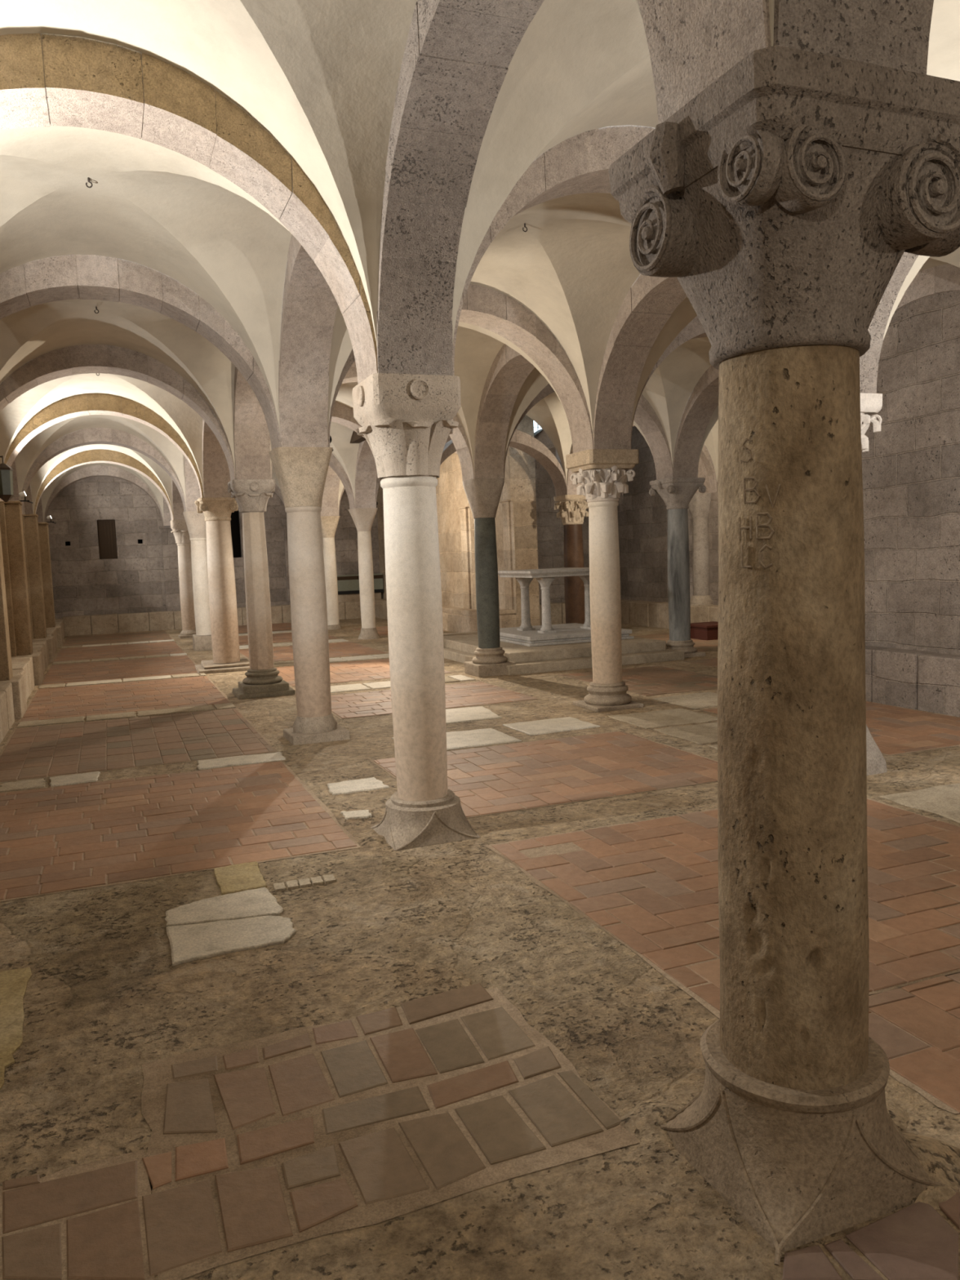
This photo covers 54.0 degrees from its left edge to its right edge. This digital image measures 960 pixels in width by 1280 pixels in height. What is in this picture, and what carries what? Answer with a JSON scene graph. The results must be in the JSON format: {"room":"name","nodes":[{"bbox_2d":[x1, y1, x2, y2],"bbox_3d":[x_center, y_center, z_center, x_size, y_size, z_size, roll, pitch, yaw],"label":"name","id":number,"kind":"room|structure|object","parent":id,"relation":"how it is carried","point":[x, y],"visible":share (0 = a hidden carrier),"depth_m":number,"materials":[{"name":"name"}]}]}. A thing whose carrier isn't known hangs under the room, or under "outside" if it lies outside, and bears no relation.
{"room":"church","nodes":[
{"label":"church","id":0,"kind":"room"},
{"bbox_2d":[14,414,186,509],"bbox_3d":[-5.671,-2.717,14.162,2.560,1.440,3.000,-4,6,-21],"label":"ceiling","id":1,"kind":"structure","parent":0,"point":[28,455],"depth_m":15.02,"materials":[{"name":"beige paint"}]},
{"bbox_2d":[30,444,173,514],"bbox_3d":[-6.857,-2.948,17.152,2.560,1.440,2.750,-4,6,-21],"label":"ceiling","id":2,"kind":"structure","parent":0,"point":[165,479],"depth_m":18.00,"materials":[{"name":"beige paint"}]},
{"bbox_2d":[0,373,204,496],"bbox_3d":[-4.534,-2.502,11.350,2.600,1.440,2.680,-4,6,-21],"label":"ceiling","id":3,"kind":"structure","parent":0,"point":[184,419],"depth_m":12.02,"materials":[{"name":"beige paint"}]},
{"bbox_2d":[40,462,164,522],"bbox_3d":[-7.975,-3.163,19.944,2.540,1.440,2.720,-4,6,-21],"label":"ceiling","id":4,"kind":"structure","parent":0,"point":[45,497],"depth_m":20.91,"materials":[{"name":"beige paint"}]},
{"bbox_2d":[0,297,235,476],"bbox_3d":[-3.427,-2.287,8.560,2.600,1.440,2.640,-4,6,-21],"label":"ceiling","id":5,"kind":"structure","parent":0,"point":[28,334],"depth_m":9.22,"materials":[{"name":"beige paint"}]},
{"bbox_2d":[0,124,292,440],"bbox_3d":[-2.322,-2.069,5.747,2.580,1.440,2.700,-4,6,-21],"label":"ceiling","id":6,"kind":"structure","parent":0,"point":[153,206],"depth_m":6.25,"materials":[{"name":"beige paint"}]},
{"bbox_2d":[65,511,240,557],"bbox_3d":[-6.315,-2.490,22.843,8.000,4.350,0.060,-4,6,-21],"label":"window","id":7,"kind":"structure","parent":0,"point":[234,522],"depth_m":22.94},
{"bbox_2d":[42,476,380,631],"bbox_3d":[-6.231,-2.479,22.683,7.960,4.350,0.300,-4,6,-21],"label":"wall","id":8,"kind":"structure","parent":0,"point":[84,584],"depth_m":21.77,"materials":[{"name":"stone"}]},
{"bbox_2d":[44,465,164,526],"bbox_3d":[-8.553,-3.358,21.371,2.538,1.610,0.388,-4,6,-21],"label":"stone arch","id":9,"kind":"object","parent":8,"relation":"attached to","point":[94,470],"visible":0.59,"depth_m":21.17,"materials":[{"name":"stone"}]},
{"bbox_2d":[97,520,117,559],"bbox_3d":[-8.613,-2.322,21.775,0.390,0.900,0.055,-4,6,-21],"label":"window","id":10,"kind":"structure","parent":8,"relation":"in","point":[106,529],"depth_m":21.75,"materials":[{"name":"brown wood"}]},
{"bbox_2d":[159,526,181,611],"bbox_3d":[-7.210,-1.662,22.121,0.480,2.000,0.160,-4,6,-21],"label":"pilaster","id":11,"kind":"object","parent":8,"relation":"attached to","point":[170,548],"visible":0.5,"depth_m":22.06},
{"bbox_2d":[62,601,360,635],"bbox_3d":[-5.924,-0.537,22.610,7.494,0.477,0.380,-4,6,-21],"label":"trim","id":12,"kind":"structure","parent":8,"relation":"attached to","point":[74,625],"depth_m":21.72,"materials":[{"name":"stone"}]},
{"bbox_2d":[337,573,383,602],"bbox_3d":[-3.218,-1.292,23.539,1.600,0.670,0.200,-4,6,-21],"label":"bench","id":13,"kind":"object","parent":12,"relation":"on","point":[348,585],"visible":0.61,"depth_m":23.46,"materials":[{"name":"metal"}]},
{"bbox_2d":[281,523,290,604],"bbox_3d":[-4.562,-1.855,23.156,0.480,2.000,0.160,-4,6,-21],"label":"pilaster","id":14,"kind":"object","parent":8,"relation":"attached to","point":[285,525],"visible":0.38,"depth_m":23.05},
{"bbox_2d":[0,0,642,346],"bbox_3d":[-1.219,-1.850,2.911,2.540,1.440,2.660,-4,6,-21],"label":"ceiling","id":15,"kind":"structure","parent":0,"point":[321,77],"depth_m":4.00,"materials":[{"name":"beige paint"}]},
{"bbox_2d":[329,421,359,500],"bbox_3d":[-2.953,-2.915,15.225,2.590,1.440,3.000,-4,6,-21],"label":"ceiling","id":16,"kind":"structure","parent":0,"point":[346,452],"depth_m":16.56,"materials":[{"name":"beige paint"}]},
{"bbox_2d":[335,382,358,408],"bbox_3d":[-1.853,-2.697,12.399,2.550,1.440,2.680,-4,6,-21],"label":"ceiling","id":17,"kind":"structure","parent":0,"point":[344,396],"depth_m":13.16,"materials":[{"name":"beige paint"}]},
{"bbox_2d":[350,431,366,443],"bbox_3d":[0.743,-4.483,16.807,6.000,1.800,3.540,-4,6,-21],"label":"ceiling","id":18,"kind":"structure","parent":0,"point":[355,438],"depth_m":16.11,"materials":[{"name":"paint"}]},
{"bbox_2d":[270,321,564,471],"bbox_3d":[-0.747,-2.482,9.608,2.450,1.440,2.640,-4,6,-21],"label":"ceiling","id":19,"kind":"structure","parent":0,"point":[476,348],"depth_m":10.51,"materials":[{"name":"beige paint"}]},
{"bbox_2d":[376,414,539,626],"bbox_3d":[-0.863,-2.452,20.231,0.470,4.350,8.800,-4,6,-21],"label":"wall","id":20,"kind":"structure","parent":0,"point":[519,485],"depth_m":16.73,"materials":[{"name":"stone"}]},
{"bbox_2d":[374,599,516,632],"bbox_3d":[-1.028,-0.521,19.953,0.340,0.570,8.270,-4,6,-21],"label":"trim","id":21,"kind":"structure","parent":20,"relation":"attached to","point":[457,620],"depth_m":17.96,"materials":[{"name":"stone"}]},
{"bbox_2d":[457,506,473,608],"bbox_3d":[-0.280,-1.582,18.178,0.079,1.956,0.541,-4,6,-21],"label":"pilaster","id":22,"kind":"object","parent":20,"relation":"attached to","point":[465,526],"visible":0.98,"depth_m":18.07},
{"bbox_2d":[500,498,517,613],"bbox_3d":[0.482,-1.434,16.259,0.079,1.955,0.483,-4,6,-21],"label":"pilaster","id":23,"kind":"object","parent":20,"relation":"attached to","point":[508,517],"visible":0.84,"depth_m":16.17,"materials":[{"name":"stone"}]},
{"bbox_2d":[0,617,959,1279],"bbox_3d":[-0.032,0.408,11.856,12.100,0.074,25.550,-4,6,-21],"label":"floor","id":24,"kind":"structure","parent":0,"point":[246,1033],"depth_m":3.37,"materials":[{"name":"stone"}]},
{"bbox_2d":[170,504,195,639],"bbox_3d":[-6.031,-1.690,19.264,0.492,3.309,0.492,-4,6,-21],"label":"stone column","id":25,"kind":"structure","parent":24,"relation":"on","point":[179,527],"depth_m":19.18,"materials":[{"name":"stone"}]},
{"bbox_2d":[162,495,171,525],"bbox_3d":[-6.644,-3.349,20.511,0.392,1.610,2.629,-4,6,-21],"label":"stone arch","id":26,"kind":"object","parent":25,"relation":"on","point":[167,518],"visible":0.09,"depth_m":21.68,"materials":[{"name":"stone"}]},
{"bbox_2d":[171,479,185,519],"bbox_3d":[-5.508,-3.132,17.689,0.398,1.610,2.730,-4,6,-21],"label":"stone arch","id":27,"kind":"object","parent":25,"relation":"on","point":[178,508],"visible":0.06,"depth_m":18.91,"materials":[{"name":"stone"}]},
{"bbox_2d":[182,511,212,651],"bbox_3d":[-4.872,-1.469,16.398,0.460,3.312,0.460,-4,6,-21],"label":"stone column","id":28,"kind":"structure","parent":24,"relation":"on","point":[195,522],"depth_m":16.30,"materials":[{"name":"stone"}]},
{"bbox_2d":[328,453,355,509],"bbox_3d":[-3.557,-3.120,16.774,2.572,1.610,0.411,-4,6,-21],"label":"stone arch","id":29,"kind":"object","parent":28,"relation":"on","point":[335,464],"visible":0.23,"depth_m":17.10,"materials":[{"name":"stone"}]},
{"bbox_2d":[194,488,249,674],"bbox_3d":[-3.677,-1.216,13.208,0.795,3.320,0.807,-4,6,-21],"label":"stone column","id":30,"kind":"structure","parent":24,"relation":"on","point":[217,511],"depth_m":13.14,"materials":[{"name":"stone"}]},
{"bbox_2d":[184,456,200,511],"bbox_3d":[-4.322,-2.901,14.682,0.412,1.610,3.011,-4,6,-21],"label":"stone arch","id":31,"kind":"object","parent":30,"relation":"on","point":[193,493],"visible":0.06,"depth_m":16.00,"materials":[{"name":"stone"}]},
{"bbox_2d":[331,401,364,437],"bbox_3d":[-2.386,-2.884,13.726,2.564,1.610,0.388,-5,6,-25],"label":"stone arch","id":32,"kind":"object","parent":30,"relation":"on","point":[343,415],"visible":0.09,"depth_m":13.71,"materials":[{"name":"stone"}]},
{"bbox_2d":[227,479,295,699],"bbox_3d":[-2.538,-1.023,10.615,0.628,3.316,0.618,-4,6,-21],"label":"stone column","id":33,"kind":"structure","parent":24,"relation":"on","point":[251,496],"depth_m":10.53,"materials":[{"name":"stone"}]},
{"bbox_2d":[202,418,231,497],"bbox_3d":[-3.152,-2.678,11.788,0.388,1.610,2.509,-4,6,-23],"label":"stone arch","id":34,"kind":"object","parent":33,"relation":"on","point":[215,471],"visible":0.16,"depth_m":12.88,"materials":[{"name":"stone"}]},
{"bbox_2d":[270,360,474,480],"bbox_3d":[-1.289,-2.674,10.988,2.442,1.610,0.407,-4,6,-21],"label":"stone arch","id":35,"kind":"object","parent":33,"relation":"on","point":[459,437],"visible":0.17,"depth_m":11.35,"materials":[{"name":"stone"}]},
{"bbox_2d":[268,446,350,745],"bbox_3d":[-1.448,-0.808,7.828,0.478,3.314,0.480,-4,6,-21],"label":"stone column","id":36,"kind":"structure","parent":24,"relation":"on","point":[301,473],"depth_m":7.75,"materials":[{"name":"stone"}]},
{"bbox_2d":[233,366,271,479],"bbox_3d":[-2.049,-2.470,9.076,0.397,1.610,2.620,-4,6,-21],"label":"stone arch","id":37,"kind":"object","parent":36,"relation":"on","point":[251,434],"visible":0.22,"depth_m":10.21,"materials":[{"name":"stone"}]},
{"bbox_2d":[328,284,593,453],"bbox_3d":[-0.200,-2.459,8.215,2.462,1.610,0.409,-4,6,-21],"label":"stone arch","id":38,"kind":"object","parent":36,"relation":"on","point":[486,308],"visible":0.46,"depth_m":8.37,"materials":[{"name":"stone"}]},
{"bbox_2d":[320,515,341,630],"bbox_3d":[-3.216,-1.875,20.097,0.470,3.300,0.470,-4,6,-21],"label":"stone column","id":39,"kind":"structure","parent":24,"relation":"on","point":[329,523],"depth_m":20.02,"materials":[{"name":"stone"}]},
{"bbox_2d":[347,507,380,639],"bbox_3d":[-2.129,-1.671,17.437,0.470,3.300,0.470,-4,6,-21],"label":"stone column","id":40,"kind":"structure","parent":24,"relation":"on","point":[363,518],"depth_m":17.37,"materials":[{"name":"stone"}]},
{"bbox_2d":[320,466,339,515],"bbox_3d":[-2.729,-3.321,18.625,0.410,1.610,2.512,-4,6,-21],"label":"stone arch","id":41,"kind":"object","parent":40,"relation":"on","point":[331,493],"visible":0.13,"depth_m":19.73,"materials":[{"name":"stone"}]},
{"bbox_2d":[375,435,457,507],"bbox_3d":[-0.890,-3.313,17.802,2.418,1.610,0.387,-4,6,-21],"label":"stone arch","id":42,"kind":"object","parent":40,"relation":"on","point":[378,481],"visible":0.05,"depth_m":17.25,"materials":[{"name":"stone"}]},
{"bbox_2d":[351,373,479,851],"bbox_3d":[-0.364,-0.584,4.977,0.508,3.320,0.508,-4,6,-21],"label":"stone column","id":43,"kind":"structure","parent":24,"relation":"on","point":[406,423],"depth_m":4.89,"materials":[{"name":"stone"}]},
{"bbox_2d":[278,234,337,447],"bbox_3d":[-0.964,-2.252,6.261,0.419,1.610,2.693,-4,6,-21],"label":"stone arch","id":44,"kind":"object","parent":43,"relation":"on","point":[309,305],"visible":0.29,"depth_m":7.26,"materials":[{"name":"stone"}]},
{"bbox_2d":[452,124,655,375],"bbox_3d":[0.888,-2.240,5.389,2.479,1.610,0.387,-4,6,-23],"label":"stone arch","id":45,"kind":"object","parent":43,"relation":"on","point":[580,163],"visible":0.15,"depth_m":4.99,"materials":[{"name":"stone"}]},
{"bbox_2d":[462,478,515,677],"bbox_3d":[0.066,-1.215,11.655,0.506,3.314,0.506,-4,6,-21],"label":"stone column","id":46,"kind":"structure","parent":24,"relation":"on","point":[483,495],"depth_m":11.58,"materials":[{"name":"stone"}]},
{"bbox_2d":[503,383,673,479],"bbox_3d":[1.324,-2.872,12.098,2.511,1.610,0.388,-4,6,-24],"label":"stone arch","id":47,"kind":"object","parent":46,"relation":"on","point":[645,417],"visible":0.27,"depth_m":12.47,"materials":[{"name":"stone"}]},
{"bbox_2d":[443,631,684,675],"bbox_3d":[0.842,0.097,13.748,2.546,0.263,3.749,-4,6,-21],"label":"platform","id":48,"kind":"object","parent":24,"relation":"on","point":[461,647],"visible":0.44,"depth_m":12.28,"materials":[{"name":"stone"}]},
{"bbox_2d":[499,622,634,646],"bbox_3d":[1.077,-0.089,13.605,1.600,0.125,1.750,-4,6,-21],"label":"dais","id":49,"kind":"object","parent":48,"relation":"on","point":[572,633],"visible":0.73,"depth_m":12.93,"materials":[{"name":"grey stone"}]},
{"bbox_2d":[497,567,591,633],"bbox_3d":[1.046,-0.580,13.518,1.245,0.870,1.220,-4,6,-21],"label":"altar table","id":50,"kind":"object","parent":49,"relation":"on","point":[544,577],"visible":0.66,"depth_m":13.12,"materials":[{"name":"grey stone"}]},
{"bbox_2d":[553,449,588,623],"bbox_3d":[1.556,-1.641,15.698,0.580,3.314,0.580,-5,6,-28],"label":"stone column","id":51,"kind":"structure","parent":24,"relation":"on","point":[572,512],"depth_m":15.59,"materials":[{"name":"stone"}]},
{"bbox_2d":[565,448,643,711],"bbox_3d":[1.167,-1.004,8.884,0.540,3.310,0.540,-4,6,-21],"label":"stone column","id":52,"kind":"structure","parent":24,"relation":"on","point":[602,473],"depth_m":8.80,"materials":[{"name":"stone"}]},
{"bbox_2d":[474,343,534,478],"bbox_3d":[0.560,-2.663,10.128,0.388,1.610,2.618,-4,6,-21],"label":"stone arch","id":53,"kind":"object","parent":52,"relation":"on","point":[508,372],"visible":0.45,"depth_m":11.02,"materials":[{"name":"stone"}]},
{"bbox_2d":[630,315,707,448],"bbox_3d":[2.449,-2.653,9.261,2.509,1.610,0.393,-4,6,-21],"label":"stone arch","id":54,"kind":"object","parent":52,"relation":"on","point":[695,329],"visible":0.09,"depth_m":8.82,"materials":[{"name":"stone"}]},
{"bbox_2d":[648,477,706,657],"bbox_3d":[2.696,-1.420,12.824,0.663,3.313,0.574,-4,6,-21],"label":"stone column","id":55,"kind":"structure","parent":24,"relation":"on","point":[677,493],"depth_m":12.74,"materials":[{"name":"stone"}]},
{"bbox_2d":[566,446,582,494],"bbox_3d":[2.068,-3.085,14.118,0.388,1.610,2.728,-4,6,-21],"label":"stone arch","id":56,"kind":"object","parent":55,"relation":"on","point":[571,489],"visible":0.07,"depth_m":15.37,"materials":[{"name":"stone"}]},
{"bbox_2d":[673,364,719,477],"bbox_3d":[3.214,-2.862,11.230,0.387,1.610,2.758,-4,6,-21],"label":"stone arch","id":57,"kind":"object","parent":55,"relation":"on","point":[703,401],"visible":0.34,"depth_m":12.26,"materials":[{"name":"stone"}]},
{"bbox_2d":[688,456,713,605],"bbox_3d":[3.893,-1.810,16.618,0.490,3.316,0.492,-4,6,-21],"label":"stone column","id":58,"kind":"structure","parent":24,"relation":"on","point":[699,505],"depth_m":16.50,"materials":[{"name":"stone"}]},
{"bbox_2d":[632,424,716,493],"bbox_3d":[2.831,-3.283,15.970,2.425,1.610,0.388,-4,5,-17],"label":"stone arch","id":59,"kind":"object","parent":58,"relation":"on","point":[704,455],"visible":0.11,"depth_m":16.20,"materials":[{"name":"stone"}]},
{"bbox_2d":[690,621,718,639],"bbox_3d":[3.725,-0.146,15.217,0.600,0.240,0.640,-4,6,-21],"label":"wooden chest","id":60,"kind":"object","parent":24,"relation":"on","point":[701,630],"visible":0.52,"depth_m":14.95,"materials":[{"name":"red wood"}]},
{"bbox_2d":[608,45,959,1266],"bbox_3d":[0.684,-0.362,2.142,0.663,3.320,0.620,-4,6,-21],"label":"stone column","id":61,"kind":"structure","parent":24,"relation":"on","point":[784,199],"depth_m":2.04,"materials":[{"name":"stone"}]},
{"bbox_2d":[377,0,544,375],"bbox_3d":[0.113,-2.031,3.420,0.387,1.610,2.658,-4,6,-20],"label":"stone arch","id":62,"kind":"object","parent":61,"relation":"on","point":[458,55],"visible":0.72,"depth_m":4.23,"materials":[{"name":"stone"}]},
{"bbox_2d":[773,0,933,74],"bbox_3d":[1.226,-1.814,0.600,0.385,1.610,2.678,-4,6,-22],"label":"stone arch","id":63,"kind":"object","parent":61,"relation":"on","point":[891,33],"visible":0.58,"depth_m":1.88,"materials":[{"name":"stone"}]},
{"bbox_2d":[860,392,887,775],"bbox_3d":[2.255,-0.782,6.087,0.555,3.320,0.555,-4,6,-24],"label":"stone column","id":64,"kind":"structure","parent":24,"relation":"on","point":[870,403],"depth_m":5.91,"materials":[{"name":"stone"}]},
{"bbox_2d":[593,273,687,448],"bbox_3d":[1.653,-2.448,7.343,0.400,1.610,2.640,-4,6,-21],"label":"stone arch","id":65,"kind":"object","parent":64,"relation":"on","point":[651,301],"visible":0.38,"depth_m":8.22,"materials":[{"name":"stone"}]},
{"bbox_2d":[327,192,639,439],"bbox_3d":[0.347,-2.264,6.796,2.490,1.440,2.710,-4,6,-21],"label":"ceiling","id":66,"kind":"structure","parent":0,"point":[573,268],"depth_m":7.52,"materials":[{"name":"beige paint"}]},
{"bbox_2d":[534,447,589,603],"bbox_3d":[1.382,-2.977,19.031,2.900,5.450,0.300,-4,6,-21],"label":"wall","id":67,"kind":"structure","parent":0,"point":[550,528],"depth_m":18.95,"materials":[{"name":"stone"}]},
{"bbox_2d":[533,428,622,504],"bbox_3d":[1.702,-3.502,18.816,2.418,1.610,0.387,-4,6,-21],"label":"stone arch","id":68,"kind":"object","parent":67,"relation":"attached to","point":[540,435],"visible":0.09,"depth_m":18.43,"materials":[{"name":"stone"}]},
{"bbox_2d":[525,391,652,483],"bbox_3d":[0.757,-2.898,13.543,2.500,1.440,2.850,-4,6,-21],"label":"ceiling","id":69,"kind":"structure","parent":0,"point":[548,413],"depth_m":14.77,"materials":[{"name":"beige paint"}]},
{"bbox_2d":[503,337,711,466],"bbox_3d":[1.879,-2.680,10.715,2.500,1.440,2.750,-4,6,-21],"label":"ceiling","id":70,"kind":"structure","parent":0,"point":[668,389],"depth_m":11.61,"materials":[{"name":"beige paint"}]},
{"bbox_2d":[617,426,718,604],"bbox_3d":[4.680,-2.746,15.180,0.400,5.450,9.900,-4,6,-21],"label":"wall","id":71,"kind":"structure","parent":0,"point":[642,517],"depth_m":18.37,"materials":[{"name":"stone"}]},
{"bbox_2d":[452,0,959,342],"bbox_3d":[1.467,-2.049,3.999,2.610,1.440,2.730,-4,6,-21],"label":"ceiling","id":72,"kind":"structure","parent":0,"point":[578,67],"depth_m":4.32,"materials":[{"name":"beige paint"}]},
{"bbox_2d":[697,404,718,463],"bbox_3d":[4.513,-2.872,11.745,2.410,1.440,2.750,-4,6,-21],"label":"ceiling","id":73,"kind":"structure","parent":0,"point":[714,417],"depth_m":12.46,"materials":[{"name":"beige paint"}]},
{"bbox_2d":[704,419,718,482],"bbox_3d":[3.391,-3.090,14.573,2.410,1.440,2.850,-4,6,-21],"label":"ceiling","id":74,"kind":"structure","parent":0,"point":[711,442],"depth_m":15.94,"materials":[{"name":"beige paint"}]},
{"bbox_2d":[768,0,774,46],"bbox_3d":[-0.104,-1.632,0.086,2.530,1.440,2.670,-4,6,-21],"label":"ceiling","id":75,"kind":"structure","parent":0,"point":[771,2],"depth_m":1.82,"materials":[{"name":"beige paint"}]},
{"bbox_2d":[631,246,959,427],"bbox_3d":[2.840,-2.446,7.776,2.160,1.440,2.700,-4,6,-21],"label":"ceiling","id":76,"kind":"structure","parent":0,"point":[684,313],"depth_m":8.30,"materials":[{"name":"beige paint"}]},
{"bbox_2d":[883,254,929,339],"bbox_3d":[3.953,-2.230,4.971,2.160,1.440,2.730,-4,6,-21],"label":"ceiling","id":77,"kind":"structure","parent":0,"point":[920,260],"depth_m":5.73,"materials":[{"name":"beige paint"}]},
{"bbox_2d":[861,290,959,655],"bbox_3d":[5.283,-1.333,5.562,0.560,4.350,9.820,-4,6,-21],"label":"wall","id":78,"kind":"structure","parent":0,"point":[911,467],"depth_m":8.36,"materials":[{"name":"stone"}]},
{"bbox_2d":[539,599,718,628],"bbox_3d":[3.233,-0.182,14.885,2.950,0.507,9.250,-4,6,-21],"label":"trim","id":79,"kind":"structure","parent":78,"relation":"attached to","point":[633,612],"depth_m":17.93,"materials":[{"name":"stone"}]},
{"bbox_2d":[865,645,959,717],"bbox_3d":[5.005,0.585,5.597,0.311,0.547,9.814,-4,6,-21],"label":"trim","id":80,"kind":"structure","parent":78,"relation":"attached to","point":[913,679],"depth_m":8.26,"materials":[{"name":"stone"}]},
{"bbox_2d":[894,263,959,311],"bbox_3d":[4.019,-2.616,8.225,0.387,1.610,2.698,-4,6,-21],"label":"stone arch","id":81,"kind":"object","parent":78,"relation":"attached to","point":[944,277],"visible":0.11,"depth_m":8.03,"materials":[{"name":"stone"}]},
{"bbox_3d":[-5.522,-1.305,9.600,0.390,4.350,25.250,-4,6,-21],"label":"wall","id":82,"kind":"structure","parent":0,"visible":0},
{"bbox_2d":[0,528,13,680],"bbox_3d":[-5.087,-0.587,9.660,0.391,2.025,0.544,-4,6,-21],"label":"pilaster","id":83,"kind":"object","parent":82,"relation":"attached to","point":[6,666],"visible":1,"depth_m":9.63,"materials":[{"name":"brown stone"}]},
{"bbox_2d":[0,455,13,502],"bbox_3d":[-4.982,-1.686,9.865,0.190,0.480,0.169,0,6,20],"label":"lantern","id":84,"kind":"object","parent":83,"relation":"attached to","point":[6,471],"visible":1,"depth_m":9.82,"materials":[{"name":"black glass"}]},
{"bbox_2d":[0,344,235,480],"bbox_3d":[-3.980,-2.478,9.938,2.612,1.610,0.408,-4,6,-21],"label":"stone arch","id":85,"kind":"object","parent":83,"relation":"on","point":[68,361],"visible":0.66,"depth_m":9.80,"materials":[{"name":"stone"}]},
{"bbox_2d":[9,460,19,501],"bbox_3d":[-7.067,-2.708,13.689,0.387,1.610,2.798,-4,6,-21],"label":"stone arch","id":86,"kind":"object","parent":82,"relation":"attached to","point":[15,491],"visible":0.18,"depth_m":14.96,"materials":[{"name":"stone"}]},
{"bbox_2d":[0,501,32,656],"bbox_3d":[-6.203,-0.804,12.470,0.390,2.026,0.547,-4,6,-21],"label":"column","id":87,"kind":"structure","parent":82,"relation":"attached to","point":[11,528],"depth_m":12.32,"materials":[{"name":"brown stone"}]},
{"bbox_2d":[0,393,203,501],"bbox_3d":[-5.099,-2.687,12.665,2.544,1.610,0.386,-4,6,-18],"label":"stone arch","id":88,"kind":"object","parent":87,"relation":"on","point":[87,404],"visible":0.59,"depth_m":12.48,"materials":[{"name":"stone"}]},
{"bbox_2d":[23,483,33,514],"bbox_3d":[-8.207,-2.930,16.564,0.388,1.610,2.658,-4,6,-21],"label":"stone arch","id":89,"kind":"object","parent":82,"relation":"attached to","point":[28,506],"visible":0.09,"depth_m":17.80,"materials":[{"name":"stone"}]},
{"bbox_2d":[0,618,65,742],"bbox_3d":[-5.018,0.626,9.784,0.500,0.437,24.944,-4,6,-21],"label":"trim","id":90,"kind":"structure","parent":82,"relation":"attached to","point":[28,670],"depth_m":11.22,"materials":[{"name":"stone"}]},
{"bbox_2d":[22,514,47,639],"bbox_3d":[-7.369,-1.029,15.409,0.388,2.022,0.546,-4,6,-21],"label":"pilaster","id":91,"kind":"object","parent":82,"relation":"attached to","point":[30,524],"visible":0.64,"depth_m":15.28,"materials":[{"name":"brown stone"}]},
{"bbox_2d":[20,427,186,514],"bbox_3d":[-6.289,-2.922,15.705,2.572,1.610,0.410,-4,6,-21],"label":"stone arch","id":92,"kind":"object","parent":91,"relation":"on","point":[90,436],"visible":0.56,"depth_m":15.51,"materials":[{"name":"stone"}]},
{"bbox_2d":[32,497,43,522],"bbox_3d":[-9.335,-3.149,19.405,0.388,1.610,2.728,-4,6,-21],"label":"stone arch","id":93,"kind":"object","parent":82,"relation":"attached to","point":[39,509],"visible":0.05,"depth_m":20.68,"materials":[{"name":"stone"}]},
{"bbox_2d":[38,522,55,627],"bbox_3d":[-8.482,-1.247,18.217,0.391,2.024,0.545,-4,6,-21],"label":"pilaster","id":94,"kind":"object","parent":82,"relation":"attached to","point":[43,532],"visible":0.38,"depth_m":18.11,"materials":[{"name":"brown stone"}]},
{"bbox_2d":[34,448,173,519],"bbox_3d":[-7.426,-3.140,18.545,2.550,1.610,0.387,-4,6,-23],"label":"stone arch","id":95,"kind":"object","parent":94,"relation":"on","point":[99,455],"visible":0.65,"depth_m":18.36,"materials":[{"name":"stone"}]},
{"bbox_3d":[-2.856,-0.155,4.032,0.391,2.026,0.546,-4,6,-21],"label":"pilaster","id":96,"kind":"object","parent":82,"relation":"attached to","visible":0},
{"bbox_2d":[0,33,377,383],"bbox_3d":[-1.780,-2.043,4.309,2.549,1.610,0.395,-4,6,-21],"label":"stone arch","id":97,"kind":"object","parent":96,"relation":"on","point":[46,79],"visible":0.73,"depth_m":4.32,"materials":[{"name":"stone"}]},
{"bbox_3d":[-3.983,-0.372,6.878,0.390,2.026,0.544,-4,6,-21],"label":"pilaster","id":98,"kind":"object","parent":82,"relation":"attached to","visible":0},
{"bbox_2d":[0,254,280,449],"bbox_3d":[-2.888,-2.263,7.157,2.591,1.610,0.405,-4,6,-21],"label":"stone arch","id":99,"kind":"object","parent":98,"relation":"on","point":[68,277],"visible":0.6,"depth_m":7.09,"materials":[{"name":"stone"}]},
{"bbox_3d":[-1.738,0.064,1.214,0.390,2.025,0.545,-4,6,-21],"label":"pilaster","id":100,"kind":"object","parent":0,"visible":0},
{"bbox_2d":[637,0,771,124],"bbox_3d":[-0.687,-1.824,1.485,2.498,1.610,0.386,-4,6,-21],"label":"stone arch","id":101,"kind":"object","parent":100,"relation":"on","point":[691,44],"visible":0.64,"depth_m":2.01,"materials":[{"name":"stone"}]},
{"bbox_3d":[3.483,-0.566,3.236,0.510,3.320,0.510,-4,6,-21],"label":"stone column","id":102,"kind":"structure","parent":0,"visible":0},
{"bbox_2d":[859,252,918,393],"bbox_3d":[2.811,-2.232,4.519,0.386,1.610,2.739,-4,6,-23],"label":"stone arch","id":103,"kind":"object","parent":102,"relation":"on","point":[869,361],"visible":0.16,"depth_m":5.77,"materials":[{"name":"stone"}]},
{"bbox_3d":[-1.001,-1.436,14.486,0.453,3.313,0.446,-4,6,-21],"label":"stone column","id":104,"kind":"structure","parent":0,"visible":0},
{"bbox_2d":[355,440,377,508],"bbox_3d":[-1.621,-3.104,15.819,0.417,1.610,2.803,-4,6,-21],"label":"stone arch","id":105,"kind":"object","parent":104,"relation":"on","point":[366,473],"visible":0.26,"depth_m":16.99,"materials":[{"name":"stone"}]},
{"bbox_2d":[440,429,567,496],"bbox_3d":[0.230,-2.819,14.974,2.465,1.060,0.388,-5,6,-25],"label":"stone arch","id":106,"kind":"object","parent":104,"relation":"on","point":[523,442],"visible":0.48,"depth_m":15.19,"materials":[{"name":"stone"}]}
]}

